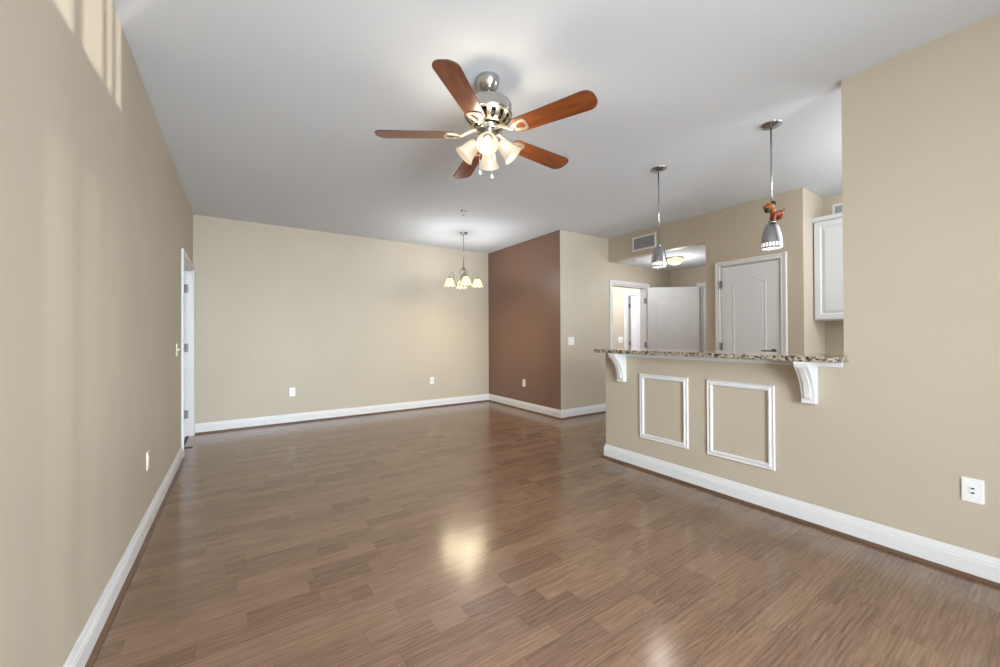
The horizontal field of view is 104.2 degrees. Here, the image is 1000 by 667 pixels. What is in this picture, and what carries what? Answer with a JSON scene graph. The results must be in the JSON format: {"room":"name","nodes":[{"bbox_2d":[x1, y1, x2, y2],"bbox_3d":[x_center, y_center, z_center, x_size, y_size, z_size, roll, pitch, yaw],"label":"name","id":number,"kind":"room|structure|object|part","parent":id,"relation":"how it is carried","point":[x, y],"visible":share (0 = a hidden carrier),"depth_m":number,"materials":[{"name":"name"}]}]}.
{"room":"living room","nodes":[
{"label":"living room","id":0,"kind":"room"},
{"bbox_2d":[0,0,192,666],"bbox_3d":[-1.571,-0.148,1.377,0.120,2.740,8.273,0,0,-34],"label":"wall","id":1,"kind":"structure","parent":0,"point":[96,215],"depth_m":1.40,"materials":[{"name":"beige paint"}]},
{"bbox_2d":[63,446,185,666],"bbox_3d":[-1.206,1.153,0.969,0.033,0.130,6.968,0,0,-34],"label":"baseboard","id":2,"kind":"structure","parent":1,"relation":"attached to","point":[85,652],"depth_m":1.80,"materials":[{"name":"white paint"}]},
{"bbox_2d":[146,450,149,470],"bbox_3d":[-2.207,0.795,2.445,0.009,0.117,0.072,0,0,-34],"label":"wall outlet","id":3,"kind":"object","parent":1,"relation":"attached to","point":[148,451],"visible":1,"depth_m":2.43,"materials":[{"name":"beige plastic"}]},
{"bbox_2d":[181,248,194,456],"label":"door","id":4,"kind":"structure","parent":1,"relation":"in","point":[187,274],"depth_m":4.74,"materials":[{"name":"white paint"}]},
{"bbox_2d":[193,214,488,423],"bbox_3d":[-2.050,-0.117,6.104,4.578,2.740,0.120,0,0,-34],"label":"wall","id":5,"kind":"structure","parent":0,"point":[342,321],"depth_m":5.70,"materials":[{"name":"beige paint"}]},
{"bbox_2d":[289,388,294,395],"bbox_3d":[-2.904,0.817,5.447,0.072,0.117,0.009,0,0,-34],"label":"wall outlet","id":6,"kind":"object","parent":5,"relation":"attached to","point":[291,390],"visible":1,"depth_m":5.44,"materials":[{"name":"white plastic"}]},
{"bbox_2d":[195,394,488,434],"bbox_3d":[-1.993,1.187,6.037,4.320,0.130,0.033,0,0,-34],"label":"baseboard","id":7,"kind":"structure","parent":5,"relation":"attached to","point":[229,425],"depth_m":5.69,"materials":[{"name":"white paint"}]},
{"bbox_2d":[488,232,554,408],"bbox_3d":[0.347,-0.127,6.529,0.120,2.740,1.837,0,0,-34],"label":"wall","id":8,"kind":"structure","parent":0,"point":[521,276],"depth_m":6.34,"materials":[{"name":"brown paint"}]},
{"bbox_2d":[488,394,560,419],"bbox_3d":[0.332,1.178,6.415,0.033,0.130,1.990,0,0,-34],"label":"baseboard","id":9,"kind":"structure","parent":8,"relation":"attached to","point":[542,410],"depth_m":6.26,"materials":[{"name":"white paint"}]},
{"bbox_2d":[93,401,999,666],"bbox_3d":[0.120,1.288,3.725,9.100,0.120,10.320,0,0,-34],"label":"floor","id":10,"kind":"structure","parent":0,"point":[487,533],"depth_m":2.02,"materials":[{"name":"laminate"}]},
{"bbox_2d":[112,0,999,253],"bbox_3d":[0.106,-1.572,3.742,9.100,0.120,10.320,0,0,-34],"label":"ceiling","id":11,"kind":"structure","parent":0,"point":[270,112],"depth_m":2.52,"materials":[{"name":"white paint"}]},
{"bbox_2d":[444,232,482,288],"bbox_3d":[-0.542,-1.091,5.796,0.459,0.812,0.459,0,0,31],"label":"chandelier","id":12,"kind":"object","parent":11,"relation":"hanging from","point":[464,279],"visible":1,"depth_m":5.78,"materials":[{"name":"white glass"}]},
{"bbox_3d":[-0.741,-0.756,5.744,0.166,0.127,0.166,0,0,-34],"label":"lamp shade","id":13,"kind":"part","parent":12,"relation":"part of","materials":[{"name":"white glass"}]},
{"bbox_3d":[-0.591,-0.755,5.995,0.166,0.127,0.166,0,0,-34],"label":"lamp shade","id":14,"kind":"part","parent":12,"relation":"part of","materials":[{"name":"white glass"}]},
{"bbox_3d":[-0.543,-1.227,5.797,0.012,0.500,0.013,0,0,-34],"label":"rod","id":15,"kind":"part","parent":12,"relation":"part of","materials":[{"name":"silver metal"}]},
{"bbox_3d":[-0.490,-0.758,5.593,0.166,0.127,0.166,0,0,-34],"label":"lamp shade","id":16,"kind":"part","parent":12,"relation":"part of","materials":[{"name":"white glass"}]},
{"bbox_3d":[-0.340,-0.757,5.844,0.166,0.127,0.166,0,0,-34],"label":"lamp shade","id":17,"kind":"part","parent":12,"relation":"part of","materials":[{"name":"white glass"}]},
{"bbox_2d":[375,59,597,178],"bbox_3d":[-0.043,-1.213,2.359,1.246,0.614,1.276,0,0,-34],"label":"ceiling fan","id":18,"kind":"object","parent":11,"relation":"hanging from","point":[488,112],"visible":1,"depth_m":2.23,"materials":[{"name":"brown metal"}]},
{"bbox_3d":[-0.491,-1.179,2.309,0.487,0.006,0.138,0,10,-2],"label":"blade","id":19,"kind":"part","parent":18,"relation":"part of","materials":[{"name":"brown wood"}]},
{"bbox_3d":[-0.185,-1.183,1.920,0.138,0.006,0.487,11,3,16],"label":"blade","id":20,"kind":"part","parent":18,"relation":"part of","materials":[{"name":"brown wood"}]},
{"bbox_3d":[-0.201,-1.084,2.330,0.136,0.140,0.127,0,0,-34],"label":"lamp shade","id":21,"kind":"part","parent":18,"relation":"part of","materials":[{"name":"white glass"}]},
{"bbox_3d":[-0.215,-1.178,2.721,0.138,0.006,0.487,-11,3,-20],"label":"blade","id":22,"kind":"part","parent":18,"relation":"part of","materials":[{"name":"brown wood"}]},
{"bbox_3d":[-0.075,-1.085,2.193,0.127,0.140,0.136,0,0,-34],"label":"lamp shade","id":23,"kind":"part","parent":18,"relation":"part of","materials":[{"name":"white glass"}]},
{"bbox_3d":[-0.070,-1.095,2.211,0.047,0.054,0.050,0,0,-34],"label":"bulb","id":24,"kind":"part","parent":18,"relation":"part of","materials":[{"name":"white glass"}]},
{"bbox_3d":[-0.064,-1.084,2.456,0.127,0.140,0.136,0,0,-34],"label":"lamp shade","id":25,"kind":"part","parent":18,"relation":"part of","materials":[{"name":"white glass"}]},
{"bbox_3d":[0.062,-1.085,2.319,0.136,0.140,0.127,0,0,-34],"label":"lamp shade","id":26,"kind":"part","parent":18,"relation":"part of","materials":[{"name":"white glass"}]},
{"bbox_3d":[0.261,-1.181,2.585,0.487,0.006,0.138,0,-11,-38],"label":"blade","id":27,"kind":"part","parent":18,"relation":"part of","materials":[{"name":"brown wood"}]},
{"bbox_3d":[0.280,-1.185,2.090,0.487,0.006,0.138,-1,-11,34],"label":"blade","id":28,"kind":"part","parent":18,"relation":"part of","materials":[{"name":"brown wood"}]},
{"bbox_2d":[650,166,667,268],"bbox_3d":[1.466,-1.065,3.594,0.143,0.908,0.143,0,0,-34],"label":"pendant lamp","id":29,"kind":"object","parent":11,"relation":"hanging from","point":[659,259],"visible":1,"depth_m":3.56,"materials":[{"name":"silver metal"}]},
{"bbox_3d":[1.465,-1.160,3.595,0.010,0.682,0.011,0,0,-34],"label":"rod","id":30,"kind":"part","parent":29,"relation":"part of","materials":[{"name":"silver metal"}]},
{"bbox_3d":[1.467,-0.706,3.592,0.143,0.190,0.143,0,0,-34],"label":"lamp shade","id":31,"kind":"part","parent":29,"relation":"part of","materials":[{"name":"silver metal"}]},
{"bbox_2d":[759,120,783,250],"bbox_3d":[1.986,-1.072,2.849,0.143,0.908,0.143,0,0,-34],"label":"pendant lamp","id":32,"kind":"object","parent":11,"relation":"hanging from","point":[772,237],"visible":0.99,"depth_m":2.82,"materials":[{"name":"silver metal"}]},
{"bbox_3d":[1.985,-1.167,2.849,0.010,0.682,0.011,0,0,-34],"label":"rod","id":33,"kind":"part","parent":32,"relation":"part of","materials":[{"name":"silver metal"}]},
{"bbox_3d":[1.987,-0.713,2.846,0.143,0.190,0.143,0,0,-34],"label":"lamp shade","id":34,"kind":"part","parent":32,"relation":"part of","materials":[{"name":"silver metal"}]},
{"bbox_2d":[763,201,784,220],"bbox_3d":[1.977,-0.889,2.813,0.166,0.136,0.063,0,0,0],"label":"dog","id":35,"kind":"object","parent":32,"relation":"attached to","point":[769,207],"visible":1,"depth_m":2.80},
{"bbox_2d":[554,230,669,409],"bbox_3d":[1.964,-0.135,6.433,2.702,2.740,0.120,0,0,-34],"label":"wall","id":36,"kind":"structure","parent":0,"point":[583,270],"depth_m":5.90,"materials":[{"name":"beige paint"}]},
{"bbox_2d":[568,337,573,344],"bbox_3d":[1.054,0.112,5.742,0.116,0.118,0.014,0,0,-34],"label":"light switch","id":37,"kind":"object","parent":36,"relation":"attached to","point":[570,339],"visible":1,"depth_m":5.74,"materials":[{"name":"white plastic"}]},
{"bbox_2d":[561,403,605,419],"bbox_3d":[1.313,1.170,5.894,1.086,0.130,0.033,0,0,-34],"label":"baseboard","id":38,"kind":"structure","parent":36,"relation":"attached to","point":[601,408],"depth_m":5.85,"materials":[{"name":"white paint"}]},
{"bbox_3d":[1.318,1.225,5.887,1.086,0.019,0.018,0,0,-34],"label":"shoe molding","id":39,"kind":"part","parent":38,"relation":"part of","materials":[{"name":"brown wood"}]},
{"bbox_2d":[609,280,699,349],"bbox_3d":[2.520,0.186,6.622,1.694,2.094,0.452,0,0,-14],"label":"door","id":40,"kind":"structure","parent":36,"relation":"in","point":[669,316],"depth_m":6.66,"materials":[{"name":"white paint"}]},
{"bbox_3d":[2.176,0.187,6.489,1.016,2.094,0.018,0,0,-34],"label":"casing","id":41,"kind":"part","parent":40,"relation":"part of","materials":[{"name":"white paint"}]},
{"bbox_3d":[2.966,-0.212,6.662,0.560,0.885,0.005,0,0,8],"label":"panel","id":42,"kind":"part","parent":40,"relation":"part of","materials":[{"name":"white paint"}]},
{"bbox_2d":[613,266,705,347],"bbox_3d":[2.525,-0.128,8.133,0.120,2.740,5.683,0,0,-34],"label":"wall","id":43,"kind":"structure","parent":0,"point":[688,277],"depth_m":7.74,"materials":[{"name":"beige paint"}]},
{"bbox_2d":[618,337,622,342],"bbox_3d":[2.495,0.132,8.059,0.014,0.118,0.116,0,0,-34],"label":"light switch","id":44,"kind":"object","parent":43,"relation":"attached to","point":[620,339],"visible":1,"depth_m":8.06,"materials":[{"name":"white plastic"}]},
{"bbox_2d":[624,290,639,347],"bbox_3d":[2.844,0.191,7.642,0.139,2.094,0.878,0,0,-34],"label":"door","id":45,"kind":"structure","parent":43,"relation":"in","point":[631,301],"depth_m":7.89,"materials":[{"name":"white paint"}]},
{"bbox_3d":[2.848,-0.206,7.648,0.005,0.885,0.428,0,0,-34],"label":"panel","id":46,"kind":"part","parent":45,"relation":"part of","materials":[{"name":"white paint"}]},
{"bbox_2d":[696,282,706,349],"bbox_3d":[3.710,0.179,6.345,0.139,2.094,0.958,0,0,-34],"label":"door frame","id":47,"kind":"structure","parent":43,"relation":"in","point":[703,345],"depth_m":6.66,"materials":[{"name":"white paint"}]},
{"bbox_2d":[614,244,705,270],"bbox_3d":[2.906,-1.200,6.062,1.546,0.100,1.559,0,0,-34],"label":"ceiling","id":48,"kind":"structure","parent":0,"point":[695,256],"depth_m":6.06,"materials":[{"name":"white paint"}]},
{"bbox_2d":[667,256,683,264],"bbox_3d":[2.656,-1.091,5.911,0.252,0.118,0.252,0,0,-34],"label":"flush ceiling light","id":49,"kind":"object","parent":48,"relation":"attached to","point":[675,260],"visible":0.96,"depth_m":5.83,"materials":[{"name":"white glass"}]},
{"bbox_2d":[608,188,808,352],"bbox_3d":[2.503,-0.145,5.168,0.120,2.740,2.581,0,0,-34],"label":"wall","id":50,"kind":"structure","parent":0,"point":[735,232],"depth_m":4.56,"materials":[{"name":"beige paint"}]},
{"bbox_2d":[632,232,655,251],"bbox_3d":[2.092,-1.326,5.665,0.009,0.212,0.400,0,0,-34],"label":"air vent","id":51,"kind":"object","parent":50,"relation":"in","point":[647,241],"visible":0.99,"depth_m":5.66,"materials":[{"name":"white metal"}]},
{"bbox_2d":[715,252,787,351],"bbox_3d":[2.901,0.172,4.512,0.190,2.094,0.758,0,0,-34],"label":"door","id":52,"kind":"structure","parent":50,"relation":"in","point":[750,318],"depth_m":4.48,"materials":[{"name":"white paint"}]},
{"bbox_3d":[2.876,-0.225,4.499,0.005,0.885,0.354,0,0,-34],"label":"panel","id":53,"kind":"part","parent":52,"relation":"part of","materials":[{"name":"white paint"}]},
{"bbox_3d":[2.969,0.200,4.304,0.070,0.060,0.131,0,0,-34],"label":"handle","id":54,"kind":"part","parent":52,"relation":"part of","materials":[{"name":"black"}]},
{"bbox_2d":[605,12,999,558],"bbox_3d":[2.414,-0.164,1.922,0.120,2.740,4.752,0,0,-34],"label":"wall","id":55,"kind":"structure","parent":0,"point":[921,124],"depth_m":2.14,"materials":[{"name":"beige paint"}]},
{"bbox_2d":[608,353,625,381],"bbox_3d":[1.097,0.318,3.637,0.166,0.270,0.074,0,0,-34],"label":"corbel","id":56,"kind":"object","parent":55,"relation":"attached to","point":[619,360],"visible":0.97,"depth_m":3.63,"materials":[{"name":"white paint"}]},
{"bbox_2d":[639,373,688,448],"bbox_3d":[1.389,0.647,3.332,0.018,0.576,0.455,0,0,-34],"label":"trim","id":57,"kind":"structure","parent":55,"relation":"attached to","point":[685,444],"depth_m":3.27,"materials":[{"name":"white paint"}]},
{"bbox_2d":[594,348,848,362],"bbox_3d":[1.652,0.160,3.163,0.575,0.033,1.877,0,0,-34],"label":"countertop","id":58,"kind":"structure","parent":55,"relation":"on","point":[756,355],"depth_m":2.76,"materials":[{"name":"stone"}]},
{"bbox_2d":[626,354,842,367],"bbox_3d":[1.620,0.193,2.990,0.014,0.034,1.570,0,0,-34],"label":"trim","id":59,"kind":"structure","parent":55,"relation":"attached to","point":[821,364],"depth_m":2.86,"materials":[{"name":"white paint"}]},
{"bbox_2d":[707,379,775,470],"bbox_3d":[1.729,0.643,2.824,0.018,0.576,0.458,0,0,-34],"label":"trim","id":60,"kind":"structure","parent":55,"relation":"attached to","point":[770,389],"depth_m":2.77,"materials":[{"name":"white paint"}]},
{"bbox_2d":[601,444,999,588],"bbox_3d":[2.364,1.142,1.969,0.153,0.130,4.665,0,0,-34],"label":"baseboard","id":61,"kind":"structure","parent":55,"relation":"attached to","point":[982,568],"depth_m":2.36,"materials":[{"name":"white paint"}]},
{"bbox_2d":[793,361,817,403],"bbox_3d":[1.905,0.307,2.427,0.166,0.270,0.074,0,0,-34],"label":"corbel","id":62,"kind":"object","parent":55,"relation":"attached to","point":[807,372],"visible":0.95,"depth_m":2.42,"materials":[{"name":"white paint"}]},
{"bbox_2d":[961,477,984,504],"bbox_3d":[2.335,0.776,1.925,0.010,0.118,0.074,0,0,-34],"label":"jack plate","id":63,"kind":"object","parent":55,"relation":"attached to","point":[972,490],"visible":1,"depth_m":1.92,"materials":[{"name":"white plastic"}]},
{"bbox_2d":[807,190,824,352],"bbox_3d":[3.480,-0.155,4.341,0.586,2.740,0.120,0,0,-34],"label":"wall","id":64,"kind":"structure","parent":0,"point":[815,205],"depth_m":4.20,"materials":[{"name":"beige paint"}]},
{"bbox_2d":[823,194,843,353],"bbox_3d":[4.745,-0.170,2.868,0.120,2.740,3.735,0,0,-34],"label":"wall","id":65,"kind":"structure","parent":0,"point":[834,330],"depth_m":4.32,"materials":[{"name":"beige paint"}]},
{"bbox_2d":[812,212,843,320],"bbox_3d":[3.750,-0.693,3.935,0.347,1.102,0.892,0,0,-34],"label":"upper cabinet","id":66,"kind":"object","parent":65,"relation":"attached to","point":[828,229],"visible":0.33,"depth_m":4.09,"materials":[{"name":"white paint"}]},
{"bbox_3d":[3.748,-1.224,3.938,0.347,0.040,0.892,0,0,-34],"label":"crown","id":67,"kind":"part","parent":66,"relation":"part of","materials":[{"name":"white paint"}]},
{"bbox_3d":[3.508,-0.671,4.028,0.017,0.922,0.295,0,0,-34],"label":"door panel","id":68,"kind":"part","parent":66,"relation":"part of","materials":[{"name":"white paint"}]},
{"bbox_2d":[832,203,841,213],"bbox_3d":[3.803,-1.333,4.159,0.009,0.200,0.410,0,0,-34],"label":"air vent","id":69,"kind":"object","parent":65,"relation":"in","point":[836,208],"visible":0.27,"depth_m":4.29,"materials":[{"name":"white metal"}]}
]}

